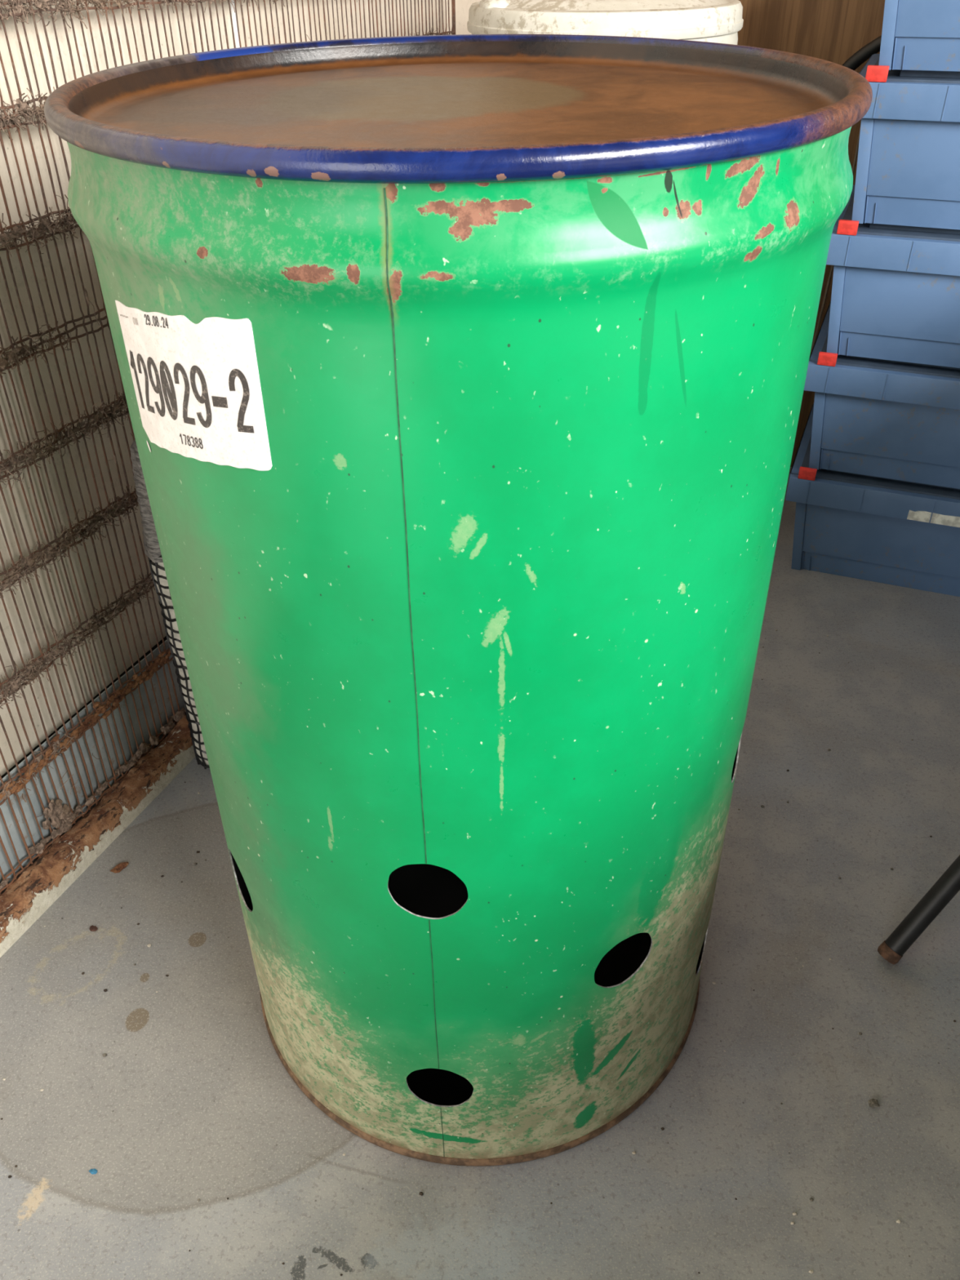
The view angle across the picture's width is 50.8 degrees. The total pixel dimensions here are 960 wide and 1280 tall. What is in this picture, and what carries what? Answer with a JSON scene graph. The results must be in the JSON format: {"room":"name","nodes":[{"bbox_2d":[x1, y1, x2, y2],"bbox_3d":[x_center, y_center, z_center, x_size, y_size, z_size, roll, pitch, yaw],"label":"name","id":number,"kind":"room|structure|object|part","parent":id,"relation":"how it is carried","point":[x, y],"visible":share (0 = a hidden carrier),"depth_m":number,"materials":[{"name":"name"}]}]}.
{"room":"storage room","nodes":[
{"label":"storage room","id":0,"kind":"room"},
{"bbox_2d":[0,0,480,776],"bbox_3d":[-0.995,-0.729,0.118,0.120,3.035,4.980,13,38,19],"label":"wall","id":1,"kind":"structure","parent":0,"point":[462,7],"depth_m":1.41,"materials":[{"name":"beige metal"}]},
{"bbox_2d":[1,635,166,778],"bbox_3d":[-0.977,0.572,1.050,0.108,0.165,4.980,13,38,19],"label":"baseboard","id":2,"kind":"structure","parent":1,"relation":"attached to","point":[160,642],"depth_m":1.58,"materials":[{"name":"brown wood"}]},
{"bbox_2d":[229,0,239,48],"bbox_3d":[-0.377,-1.315,1.250,0.008,1.015,0.008,-1,36,0],"label":"cable","id":3,"kind":"object","parent":1,"relation":"attached to","point":[233,14],"visible":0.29,"depth_m":1.52,"materials":[{"name":"white plastic"}]},
{"bbox_2d":[0,466,959,1279],"bbox_3d":[0.571,1.088,0.517,3.530,0.100,5.100,13,38,19],"label":"floor","id":4,"kind":"structure","parent":0,"point":[192,1098],"depth_m":1.23,"materials":[{"name":"paint"}]},
{"bbox_2d":[88,1168,97,1174],"bbox_3d":[-0.436,0.599,1.139,0.010,0.002,0.006,11,37,16],"label":"chip","id":5,"kind":"object","parent":4,"relation":"on","point":[94,1171],"visible":1,"depth_m":1.14,"materials":[{"name":"blue plastic"}]},
{"bbox_2d":[89,924,97,931],"bbox_3d":[-0.540,0.404,1.414,0.012,0.003,0.010,-1,36,-1],"label":"scrap","id":6,"kind":"object","parent":4,"relation":"on","point":[92,928],"visible":1,"depth_m":1.41,"materials":[{"name":"brown"}]},
{"bbox_2d":[110,862,128,873],"bbox_3d":[-0.536,0.338,1.502,0.012,0.009,0.030,25,43,31],"label":"flake","id":7,"kind":"object","parent":4,"relation":"on","point":[117,868],"visible":1,"depth_m":1.50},
{"bbox_2d":[129,439,209,768],"bbox_3d":[-0.444,-0.041,1.531,0.077,0.583,0.077,24,42,30],"label":"roll","id":8,"kind":"object","parent":4,"relation":"on","point":[151,544],"visible":0.36,"depth_m":1.49,"materials":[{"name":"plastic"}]},
{"bbox_2d":[0,0,455,957],"bbox_3d":[-0.391,-0.546,1.572,0.076,1.402,1.839,13,37,19],"label":"screen","id":9,"kind":"object","parent":4,"relation":"on","point":[68,800],"visible":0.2,"depth_m":1.44,"materials":[{"name":"white metal"}]},
{"bbox_2d":[44,34,872,1166],"bbox_3d":[-0.009,-0.004,1.071,0.600,1.050,0.600,-13,37,-16],"label":"drum","id":10,"kind":"object","parent":4,"relation":"on","point":[463,376],"visible":1,"depth_m":0.73,"materials":[{"name":"green paint"}]},
{"bbox_3d":[-0.016,-0.419,0.775,0.576,0.016,0.576,-1,36,0],"label":"lid","id":11,"kind":"part","parent":10,"relation":"part of","materials":[{"name":"brown metal"}]},
{"bbox_2d":[0,629,955,1279],"bbox_3d":[0.041,0.323,1.513,1.397,0.004,1.162,-1,36,0],"label":"floor grit","id":12,"kind":"structure","parent":4,"relation":"on","point":[811,1199],"depth_m":1.25,"materials":[{"name":"beige gravel"}]},
{"bbox_2d":[466,0,743,44],"bbox_3d":[0.214,-0.647,1.970,0.457,1.040,0.457,-1,36,0],"label":"bucket","id":13,"kind":"object","parent":4,"relation":"on","point":[719,21],"visible":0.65,"depth_m":1.53,"materials":[{"name":"white plastic"}]},
{"bbox_2d":[802,128,860,395],"bbox_3d":[0.772,-0.732,2.296,0.035,0.780,0.006,13,38,19],"label":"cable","id":14,"kind":"object","parent":4,"relation":"on","point":[858,140],"visible":0.27,"depth_m":2.25,"materials":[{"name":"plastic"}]},
{"bbox_2d":[842,35,881,71],"bbox_3d":[0.754,-0.815,2.223,0.268,0.985,0.025,13,38,19],"label":"hose","id":15,"kind":"object","parent":4,"relation":"on","point":[864,53],"visible":0.09,"depth_m":1.97,"materials":[{"name":"black rubber"}]},
{"bbox_2d":[785,403,959,596],"bbox_3d":[1.010,-0.295,2.148,0.665,0.241,0.424,12,38,18],"label":"plastic crate","id":16,"kind":"object","parent":4,"relation":"on","point":[906,534],"visible":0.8,"depth_m":2.04,"materials":[{"name":"blue plastic"}]},
{"bbox_3d":[1.009,-0.376,2.091,0.630,0.029,0.391,12,38,18],"label":"lid","id":17,"kind":"part","parent":16,"relation":"part of","materials":[{"name":"blue plastic"}]},
{"bbox_2d":[804,301,959,488],"bbox_3d":[1.004,-0.487,2.015,0.665,0.241,0.424,12,38,18],"label":"plastic crate","id":18,"kind":"object","parent":16,"relation":"on","point":[880,418],"visible":0.84,"depth_m":1.92,"materials":[{"name":"blue plastic"}]},
{"bbox_3d":[1.003,-0.568,1.958,0.630,0.029,0.391,12,38,18],"label":"lid","id":19,"kind":"part","parent":18,"relation":"part of","materials":[{"name":"blue plastic"}]},
{"bbox_2d":[826,184,959,368],"bbox_3d":[0.993,-0.678,1.880,0.665,0.241,0.424,12,38,18],"label":"plastic crate","id":20,"kind":"object","parent":18,"relation":"on","point":[895,295],"visible":0.78,"depth_m":1.79,"materials":[{"name":"blue plastic"}]},
{"bbox_3d":[0.992,-0.759,1.823,0.630,0.029,0.391,12,38,18],"label":"lid","id":21,"kind":"part","parent":20,"relation":"part of","materials":[{"name":"blue plastic"}]},
{"bbox_2d":[852,53,959,230],"bbox_3d":[0.991,-0.869,1.745,0.665,0.241,0.424,12,38,18],"label":"plastic crate","id":22,"kind":"object","parent":20,"relation":"on","point":[908,169],"visible":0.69,"depth_m":1.67,"materials":[{"name":"blue plastic"}]},
{"bbox_3d":[0.990,-0.950,1.688,0.630,0.029,0.391,12,38,18],"label":"lid","id":23,"kind":"part","parent":22,"relation":"part of","materials":[{"name":"blue plastic"}]},
{"bbox_2d":[878,0,959,71],"bbox_3d":[0.984,-1.059,1.609,0.665,0.241,0.424,12,38,18],"label":"plastic crate","id":24,"kind":"object","parent":22,"relation":"on","point":[917,34],"visible":0.96,"depth_m":1.58,"materials":[{"name":"blue plastic"}]},
{"bbox_2d":[867,1098,879,1107],"bbox_3d":[0.463,0.545,1.188,0.012,0.009,0.011,-3,36,-3],"label":"crumb","id":25,"kind":"object","parent":4,"relation":"on","point":[873,1103],"visible":1,"depth_m":1.19,"materials":[{"name":"brown"}]},
{"bbox_2d":[877,854,959,964],"bbox_3d":[0.941,0.542,0.523,1.355,0.773,2.750,13,38,19],"label":"work table","id":26,"kind":"object","parent":4,"relation":"on","point":[892,949],"visible":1,"depth_m":1.32,"materials":[{"name":"black metal"}]},
{"bbox_2d":[737,0,884,466],"bbox_3d":[1.535,-1.595,1.410,3.290,3.200,0.120,13,38,19],"label":"wall","id":27,"kind":"structure","parent":0,"point":[833,31],"depth_m":2.06,"materials":[{"name":"brown wood"}]}
]}

